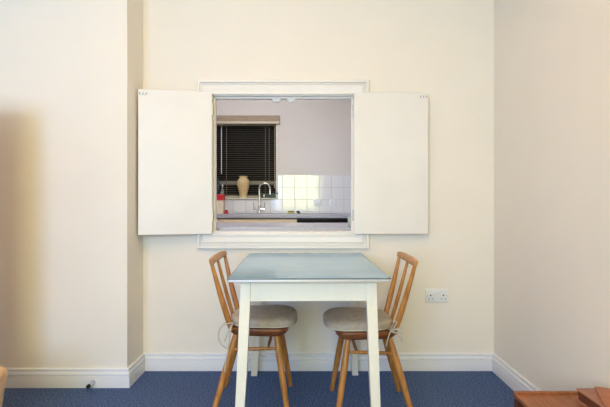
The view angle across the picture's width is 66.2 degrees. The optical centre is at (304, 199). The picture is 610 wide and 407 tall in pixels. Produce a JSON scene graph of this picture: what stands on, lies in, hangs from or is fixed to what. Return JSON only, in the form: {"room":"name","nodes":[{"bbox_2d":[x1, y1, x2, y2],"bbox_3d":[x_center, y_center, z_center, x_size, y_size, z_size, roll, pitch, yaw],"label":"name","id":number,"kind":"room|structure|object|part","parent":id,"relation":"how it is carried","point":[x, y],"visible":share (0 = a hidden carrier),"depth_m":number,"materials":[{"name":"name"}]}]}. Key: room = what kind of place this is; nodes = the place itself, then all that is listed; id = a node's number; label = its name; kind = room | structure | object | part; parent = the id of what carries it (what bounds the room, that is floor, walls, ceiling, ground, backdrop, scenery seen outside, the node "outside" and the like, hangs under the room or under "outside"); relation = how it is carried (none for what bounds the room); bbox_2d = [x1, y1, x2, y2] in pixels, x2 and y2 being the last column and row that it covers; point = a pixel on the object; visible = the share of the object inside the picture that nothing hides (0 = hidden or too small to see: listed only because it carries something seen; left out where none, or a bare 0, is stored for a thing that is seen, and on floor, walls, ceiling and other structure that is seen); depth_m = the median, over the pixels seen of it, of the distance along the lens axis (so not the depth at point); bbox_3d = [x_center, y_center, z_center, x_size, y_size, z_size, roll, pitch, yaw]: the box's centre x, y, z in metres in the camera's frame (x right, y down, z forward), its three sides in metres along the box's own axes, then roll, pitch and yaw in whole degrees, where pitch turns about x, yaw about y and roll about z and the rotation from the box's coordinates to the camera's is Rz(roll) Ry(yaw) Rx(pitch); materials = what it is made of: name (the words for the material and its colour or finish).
{"room":"dining room","nodes":[
{"label":"dining room","id":0,"kind":"room"},
{"bbox_2d":[0,0,142,367],"bbox_3d":[-2.022,-0.254,2.883,1.956,2.700,0.270,0,0,0],"label":"wall","id":1,"kind":"structure","parent":0,"point":[71,71],"depth_m":2.75,"materials":[{"name":"beige paint"}]},
{"bbox_2d":[5,368,128,387],"bbox_3d":[-2.012,1.041,2.738,1.976,0.110,0.020,0,0,0],"label":"baseboard","id":2,"kind":"structure","parent":1,"relation":"attached to","point":[16,377],"depth_m":2.73,"materials":[{"name":"white paint"}]},
{"bbox_2d":[86,380,95,388],"bbox_3d":[-1.236,1.064,2.696,0.032,0.032,0.069,0,0,0],"label":"door stop","id":3,"kind":"object","parent":2,"relation":"attached to","point":[92,382],"visible":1,"depth_m":2.69,"materials":[{"name":"silver metal"}]},
{"bbox_2d":[128,353,144,387],"bbox_3d":[-1.034,1.041,2.873,0.020,0.110,0.290,0,0,0],"label":"baseboard","id":4,"kind":"structure","parent":1,"relation":"attached to","point":[137,368],"depth_m":2.86,"materials":[{"name":"white wood"}]},
{"bbox_2d":[2,371,513,406],"bbox_3d":[-0.891,1.126,0.720,4.618,0.060,4.840,0,0,0],"label":"floor","id":5,"kind":"structure","parent":0,"point":[152,388],"depth_m":2.68,"materials":[{"name":"blue carpet"}]},
{"bbox_2d":[0,366,7,406],"bbox_3d":[-1.533,0.897,1.780,0.530,0.397,0.490,0,0,0],"label":"footstool","id":6,"kind":"object","parent":5,"relation":"on","point":[3,371],"visible":1,"depth_m":1.97,"materials":[{"name":"brown wood"}]},
{"bbox_2d":[209,250,292,406],"bbox_3d":[-0.281,0.696,2.548,0.418,0.807,0.433,0,0,0],"label":"chair","id":7,"kind":"object","parent":5,"relation":"on","point":[280,347],"visible":0.77,"depth_m":2.39,"materials":[{"name":"brown wood"}]},
{"bbox_3d":[-0.475,0.310,2.548,0.030,0.034,0.432,0,0,0],"label":"rail","id":8,"kind":"part","parent":7,"relation":"part of","materials":[{"name":"brown wood"}]},
{"bbox_3d":[-0.423,0.495,2.385,0.126,0.359,0.022,0,0,-24],"label":"post","id":9,"kind":"part","parent":7,"relation":"part of","materials":[{"name":"brown wood"}]},
{"bbox_3d":[-0.410,0.887,2.394,0.139,0.426,0.105,0,0,0],"label":"leg","id":10,"kind":"part","parent":7,"relation":"part of","materials":[{"name":"brown wood"}]},
{"bbox_3d":[-0.410,0.887,2.703,0.164,0.426,0.034,0,0,36],"label":"leg","id":11,"kind":"part","parent":7,"relation":"part of","materials":[{"name":"brown wood"}]},
{"bbox_3d":[-0.423,0.495,2.712,0.126,0.359,0.022,0,0,24],"label":"post","id":12,"kind":"part","parent":7,"relation":"part of","materials":[{"name":"brown wood"}]},
{"bbox_2d":[218,305,296,371],"bbox_3d":[-0.241,0.728,2.533,0.399,0.256,0.405,0,0,0],"label":"seat cushion","id":13,"kind":"object","parent":7,"relation":"on","point":[261,316],"visible":0.89,"depth_m":2.42,"materials":[{"name":"fabric"}]},
{"bbox_3d":[-0.402,0.688,2.373,0.077,0.134,0.021,0,0,0],"label":"tie cord","id":14,"kind":"part","parent":13,"relation":"part of","materials":[{"name":"beige fabric"}]},
{"bbox_3d":[-0.384,0.745,2.354,0.014,0.224,0.060,0,0,34],"label":"tie cord","id":15,"kind":"part","parent":13,"relation":"part of","materials":[{"name":"beige fabric"}]},
{"bbox_3d":[-0.243,0.675,2.548,0.320,0.045,0.364,0,0,0],"label":"seat","id":16,"kind":"part","parent":7,"relation":"part of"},
{"bbox_3d":[-0.117,0.887,2.381,0.035,0.424,0.124,0,0,-42],"label":"leg","id":17,"kind":"part","parent":7,"relation":"part of","materials":[{"name":"brown wood"}]},
{"bbox_3d":[-0.117,0.887,2.715,0.035,0.424,0.124,0,0,42],"label":"leg","id":18,"kind":"part","parent":7,"relation":"part of","materials":[{"name":"brown wood"}]},
{"bbox_2d":[227,253,390,406],"bbox_3d":[0.011,0.717,2.500,0.712,0.759,0.963,0,0,-1],"label":"dining table","id":19,"kind":"object","parent":5,"relation":"on","point":[350,277],"visible":0.98,"depth_m":2.08,"materials":[{"name":"blue laminate"}]},
{"bbox_3d":[-0.278,0.725,2.087,0.077,0.742,0.054,0,0,-1],"label":"leg","id":20,"kind":"part","parent":19,"relation":"part of","materials":[{"name":"beige wood"}]},
{"bbox_3d":[-0.295,0.725,2.923,0.083,0.742,0.056,0,0,-1],"label":"leg","id":21,"kind":"part","parent":19,"relation":"part of","materials":[{"name":"beige wood"}]},
{"bbox_3d":[0.011,0.347,2.500,0.711,0.016,0.962,0,0,-1],"label":"edge trim","id":22,"kind":"part","parent":19,"relation":"part of","materials":[{"name":"white wood"}]},
{"bbox_3d":[0.296,0.725,2.933,0.075,0.742,0.056,0,0,-1],"label":"leg","id":23,"kind":"part","parent":19,"relation":"part of","materials":[{"name":"beige wood"}]},
{"bbox_3d":[0.306,0.725,2.096,0.069,0.742,0.054,0,0,-1],"label":"leg","id":24,"kind":"part","parent":19,"relation":"part of","materials":[{"name":"beige wood"}]},
{"bbox_2d":[330,252,417,406],"bbox_3d":[0.351,0.696,2.488,0.418,0.807,0.433,0,0,0],"label":"chair","id":25,"kind":"object","parent":5,"relation":"on","point":[396,369],"visible":0.85,"depth_m":2.34,"materials":[{"name":"brown wood"}]},
{"bbox_3d":[0.187,0.887,2.655,0.035,0.424,0.124,0,0,-42],"label":"leg","id":26,"kind":"part","parent":25,"relation":"part of","materials":[{"name":"brown wood"}]},
{"bbox_3d":[0.187,0.887,2.321,0.035,0.424,0.124,0,0,42],"label":"leg","id":27,"kind":"part","parent":25,"relation":"part of","materials":[{"name":"brown wood"}]},
{"bbox_2d":[323,307,402,345],"bbox_3d":[0.290,0.656,2.485,0.386,0.126,0.380,0,0,0],"label":"seat cushion","id":28,"kind":"object","parent":25,"relation":"on","point":[345,319],"visible":0.93,"depth_m":2.36,"materials":[{"name":"fabric"}]},
{"bbox_3d":[0.313,0.675,2.488,0.320,0.045,0.364,0,0,0],"label":"seat","id":29,"kind":"part","parent":25,"relation":"part of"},
{"bbox_3d":[0.480,0.887,2.643,0.164,0.426,0.034,0,0,-36],"label":"leg","id":30,"kind":"part","parent":25,"relation":"part of","materials":[{"name":"brown wood"}]},
{"bbox_3d":[0.493,0.495,2.651,0.126,0.359,0.022,0,0,-24],"label":"post","id":31,"kind":"part","parent":25,"relation":"part of","materials":[{"name":"brown wood"}]},
{"bbox_3d":[0.480,0.887,2.333,0.164,0.426,0.034,0,0,36],"label":"leg","id":32,"kind":"part","parent":25,"relation":"part of","materials":[{"name":"brown wood"}]},
{"bbox_3d":[0.493,0.495,2.325,0.126,0.359,0.022,0,0,24],"label":"post","id":33,"kind":"part","parent":25,"relation":"part of","materials":[{"name":"brown wood"}]},
{"bbox_3d":[0.545,0.310,2.488,0.030,0.034,0.432,0,0,0],"label":"rail","id":34,"kind":"part","parent":25,"relation":"part of","materials":[{"name":"brown wood"}]},
{"bbox_2d":[513,391,583,406],"bbox_3d":[1.009,0.929,1.411,0.352,0.334,0.922,0,0,0],"label":"teak table","id":35,"kind":"object","parent":5,"relation":"on","point":[521,398],"visible":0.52,"depth_m":1.82,"materials":[{"name":"brown wood"}]},
{"bbox_3d":[0.849,0.940,1.854,0.030,0.312,0.030,0,0,0],"label":"leg","id":36,"kind":"part","parent":35,"relation":"part of","materials":[{"name":"brown wood"}]},
{"bbox_2d":[576,388,604,406],"bbox_3d":[1.110,0.747,1.690,0.140,0.048,0.220,0,0,0],"label":"book","id":37,"kind":"object","parent":35,"relation":"on","point":[588,397],"visible":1,"depth_m":1.74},
{"bbox_2d":[594,386,609,406],"bbox_3d":[1.110,0.717,1.663,0.097,0.011,0.252,0,0,22],"label":"leather folder","id":38,"kind":"object","parent":37,"relation":"on","point":[604,393],"visible":1,"depth_m":1.72,"materials":[{"name":"brown leather"}]},
{"bbox_2d":[217,100,350,174],"bbox_3d":[-0.150,-0.154,5.835,3.700,2.500,0.200,0,0,0],"label":"wall","id":39,"kind":"structure","parent":0,"point":[314,136],"depth_m":5.74,"materials":[{"name":"paint"}]},
{"bbox_2d":[217,124,277,197],"bbox_3d":[-0.920,-0.503,5.832,1.199,0.962,0.206,0,0,0],"label":"window","id":40,"kind":"structure","parent":39,"relation":"in","point":[233,134],"depth_m":5.91,"materials":[{"name":"beige paint"}]},
{"bbox_2d":[217,115,279,196],"bbox_3d":[-0.931,-0.529,5.772,1.238,0.994,0.200,0,0,0],"label":"blind","id":41,"kind":"object","parent":40,"relation":"attached to","point":[222,120],"visible":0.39,"depth_m":5.83,"materials":[{"name":"brown wood"}]},
{"bbox_3d":[-0.980,-0.489,5.845,0.004,0.890,0.005,0,0,0],"label":"ladder cord","id":42,"kind":"part","parent":41,"relation":"part of","materials":[{"name":"grey fabric"}]},
{"bbox_3d":[-0.916,-0.942,5.772,1.208,0.032,0.200,0,0,0],"label":"head rail","id":43,"kind":"part","parent":41,"relation":"part of","materials":[{"name":"beige"}]},
{"bbox_3d":[-0.495,-0.489,5.845,0.004,0.890,0.005,0,0,0],"label":"ladder cord","id":44,"kind":"part","parent":41,"relation":"part of","materials":[{"name":"fabric"}]},
{"bbox_3d":[-0.377,-0.539,5.830,0.018,0.790,0.018,0,0,0],"label":"pull cord","id":45,"kind":"part","parent":41,"relation":"part of","materials":[{"name":"grey fabric"}]},
{"bbox_2d":[225,198,277,198],"bbox_3d":[-0.928,-0.018,5.795,1.184,0.016,0.180,0,0,0],"label":"trim","id":46,"kind":"structure","parent":39,"relation":"attached to","point":[225,198],"depth_m":5.71,"materials":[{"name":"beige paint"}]},
{"bbox_2d":[217,179,220,193],"bbox_3d":[-1.076,-0.145,5.780,0.064,0.238,0.064,0,0,0],"label":"bottle","id":47,"kind":"object","parent":46,"relation":"on","point":[218,183],"visible":0.65,"depth_m":5.76,"materials":[{"name":"blue plastic"}]},
{"bbox_2d":[237,176,249,197],"bbox_3d":[-0.760,-0.161,5.770,0.158,0.270,0.158,0,0,0],"label":"vase","id":48,"kind":"object","parent":46,"relation":"on","point":[243,183],"visible":1,"depth_m":5.72,"materials":[{"name":"beige ceramic"}]},
{"bbox_2d":[260,193,277,197],"bbox_3d":[-0.435,-0.057,5.765,0.220,0.062,0.080,0,0,0],"label":"trough","id":49,"kind":"object","parent":46,"relation":"on","point":[263,195],"visible":0.75,"depth_m":5.73,"materials":[{"name":"ceramic"}]},
{"bbox_2d":[225,175,350,212],"bbox_3d":[-0.150,-0.072,5.731,3.700,0.467,0.009,0,0,0],"label":"tiled wall","id":50,"kind":"structure","parent":39,"relation":"attached to","point":[294,186],"depth_m":5.73,"materials":[{"name":"white tile"}]},
{"bbox_2d":[314,199,320,205],"bbox_3d":[0.153,0.032,5.719,0.088,0.088,0.014,0,0,0],"label":"socket","id":51,"kind":"object","parent":50,"relation":"attached to","point":[317,202],"visible":1,"depth_m":5.72,"materials":[{"name":"white plastic"}]},
{"bbox_2d":[329,199,335,205],"bbox_3d":[0.338,0.032,5.719,0.088,0.088,0.014,0,0,0],"label":"socket","id":52,"kind":"object","parent":50,"relation":"attached to","point":[332,202],"visible":1,"depth_m":5.72,"materials":[{"name":"white plastic"}]},
{"bbox_2d":[143,0,493,352],"bbox_3d":[-0.650,-0.254,3.079,5.100,2.700,0.122,0,0,0],"label":"wall","id":53,"kind":"structure","parent":0,"point":[441,49],"depth_m":3.02,"materials":[{"name":"beige paint"}]},
{"bbox_2d":[138,89,212,234],"bbox_3d":[-0.807,-0.234,2.937,0.457,0.901,0.028,0,0,-11],"label":"shutter","id":54,"kind":"object","parent":53,"relation":"attached to","point":[175,127],"visible":1,"depth_m":2.93,"materials":[{"name":"white paint"}]},
{"bbox_2d":[197,80,368,248],"bbox_3d":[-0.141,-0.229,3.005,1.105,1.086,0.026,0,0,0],"label":"trim","id":55,"kind":"structure","parent":53,"relation":"attached to","point":[217,87],"depth_m":3.00,"materials":[{"name":"white paint"}]},
{"bbox_2d":[217,223,350,230],"bbox_3d":[-0.375,0.203,3.470,3.150,0.038,0.660,0,0,0],"label":"countertop","id":56,"kind":"structure","parent":53,"relation":"attached to","point":[220,226],"depth_m":3.14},
{"bbox_2d":[347,216,350,226],"bbox_3d":[0.322,0.147,3.205,0.066,0.072,0.066,0,0,0],"label":"glass tumbler","id":57,"kind":"object","parent":56,"relation":"on","point":[348,217],"visible":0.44,"depth_m":3.18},
{"bbox_2d":[144,353,492,370],"bbox_3d":[0.087,1.041,3.008,2.262,0.110,0.020,0,0,0],"label":"baseboard","id":58,"kind":"structure","parent":53,"relation":"attached to","point":[153,361],"depth_m":3.00,"materials":[{"name":"white wood"}]},
{"bbox_2d":[352,93,427,233],"bbox_3d":[0.541,-0.232,2.972,0.478,0.896,0.028,0,0,1],"label":"shutter","id":59,"kind":"object","parent":53,"relation":"attached to","point":[391,129],"visible":1,"depth_m":2.97,"materials":[{"name":"white paint"}]},
{"bbox_2d":[425,289,447,301],"bbox_3d":[0.849,0.616,3.011,0.146,0.086,0.014,0,0,0],"label":"wall socket","id":60,"kind":"object","parent":53,"relation":"attached to","point":[431,295],"visible":1,"depth_m":3.01,"materials":[{"name":"white plastic"}]},
{"bbox_2d":[494,0,609,390],"bbox_3d":[1.278,-0.254,0.699,0.120,2.700,4.638,0,0,0],"label":"wall","id":61,"kind":"structure","parent":0,"point":[552,57],"depth_m":2.32,"materials":[{"name":"beige paint"}]},
{"bbox_2d":[492,353,539,390],"bbox_3d":[1.208,1.041,0.759,0.020,0.110,4.518,0,0,0],"label":"baseboard","id":62,"kind":"structure","parent":61,"relation":"attached to","point":[506,373],"depth_m":2.74,"materials":[{"name":"white wood"}]},
{"bbox_3d":[-0.150,1.126,4.537,4.100,0.060,2.795,0,0,0],"label":"floor","id":63,"kind":"structure","parent":0,"visible":0},
{"bbox_2d":[217,218,225,222],"bbox_3d":[-1.099,0.653,5.415,0.401,0.885,0.600,0,0,0],"label":"base cabinet","id":64,"kind":"object","parent":63,"relation":"on","point":[219,220],"visible":0.04,"depth_m":5.16,"materials":[{"name":"beige wood"}]},
{"bbox_2d":[224,218,261,222],"bbox_3d":[-0.695,0.653,5.415,0.404,0.885,0.600,0,0,0],"label":"base cabinet","id":65,"kind":"object","parent":63,"relation":"on","point":[227,220],"visible":0.16,"depth_m":5.15,"materials":[{"name":"beige wood"}]},
{"bbox_3d":[-0.695,0.287,5.155,0.398,0.138,0.020,0,0,0],"label":"drawer","id":66,"kind":"part","parent":65,"relation":"part of","materials":[{"name":"beige wood"}]},
{"bbox_2d":[261,218,297,222],"bbox_3d":[-0.289,0.653,5.415,0.403,0.885,0.600,0,0,0],"label":"base cabinet","id":67,"kind":"object","parent":63,"relation":"on","point":[263,220],"visible":0.12,"depth_m":5.15,"materials":[{"name":"beige wood"}]},
{"bbox_3d":[-0.289,0.287,5.155,0.397,0.138,0.020,0,0,0],"label":"drawer","id":68,"kind":"part","parent":67,"relation":"part of","materials":[{"name":"beige wood"}]},
{"bbox_2d":[217,213,350,217],"bbox_3d":[-0.150,0.181,5.431,3.600,0.040,0.591,0,0,0],"label":"countertop","id":69,"kind":"structure","parent":67,"relation":"on","point":[230,215],"depth_m":5.14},
{"bbox_2d":[217,194,224,213],"bbox_3d":[-1.048,0.047,5.550,0.182,0.228,0.122,0,0,0],"label":"carton","id":70,"kind":"object","parent":69,"relation":"on","point":[220,197],"visible":0.48,"depth_m":5.49,"materials":[{"name":"beige cardboard"}]},
{"bbox_3d":[-1.048,-0.031,5.550,0.182,0.072,0.122,0,0,0],"label":"lid","id":71,"kind":"part","parent":70,"relation":"part of","materials":[{"name":"red plastic"}]},
{"bbox_2d":[253,182,270,213],"bbox_3d":[-0.507,-0.026,5.545,0.207,0.373,0.052,0,0,0],"label":"tap","id":72,"kind":"object","parent":69,"relation":"on","point":[259,208],"visible":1,"depth_m":5.54,"materials":[{"name":"silver metal"}]},
{"bbox_3d":[-0.477,-0.071,5.540,0.148,0.283,0.031,0,0,0],"label":"spout","id":73,"kind":"part","parent":72,"relation":"part of","materials":[{"name":"silver metal"}]},
{"bbox_2d":[297,218,347,222],"bbox_3d":[0.213,0.643,5.409,0.594,0.865,0.613,0,0,0],"label":"oven","id":74,"kind":"object","parent":63,"relation":"on","point":[299,220],"visible":0.15,"depth_m":5.15,"materials":[{"name":"black glass"}]},
{"bbox_3d":[0.213,0.271,5.156,0.594,0.110,0.018,0,0,0],"label":"control panel","id":75,"kind":"part","parent":74,"relation":"part of","materials":[{"name":"black glass"}]}
]}

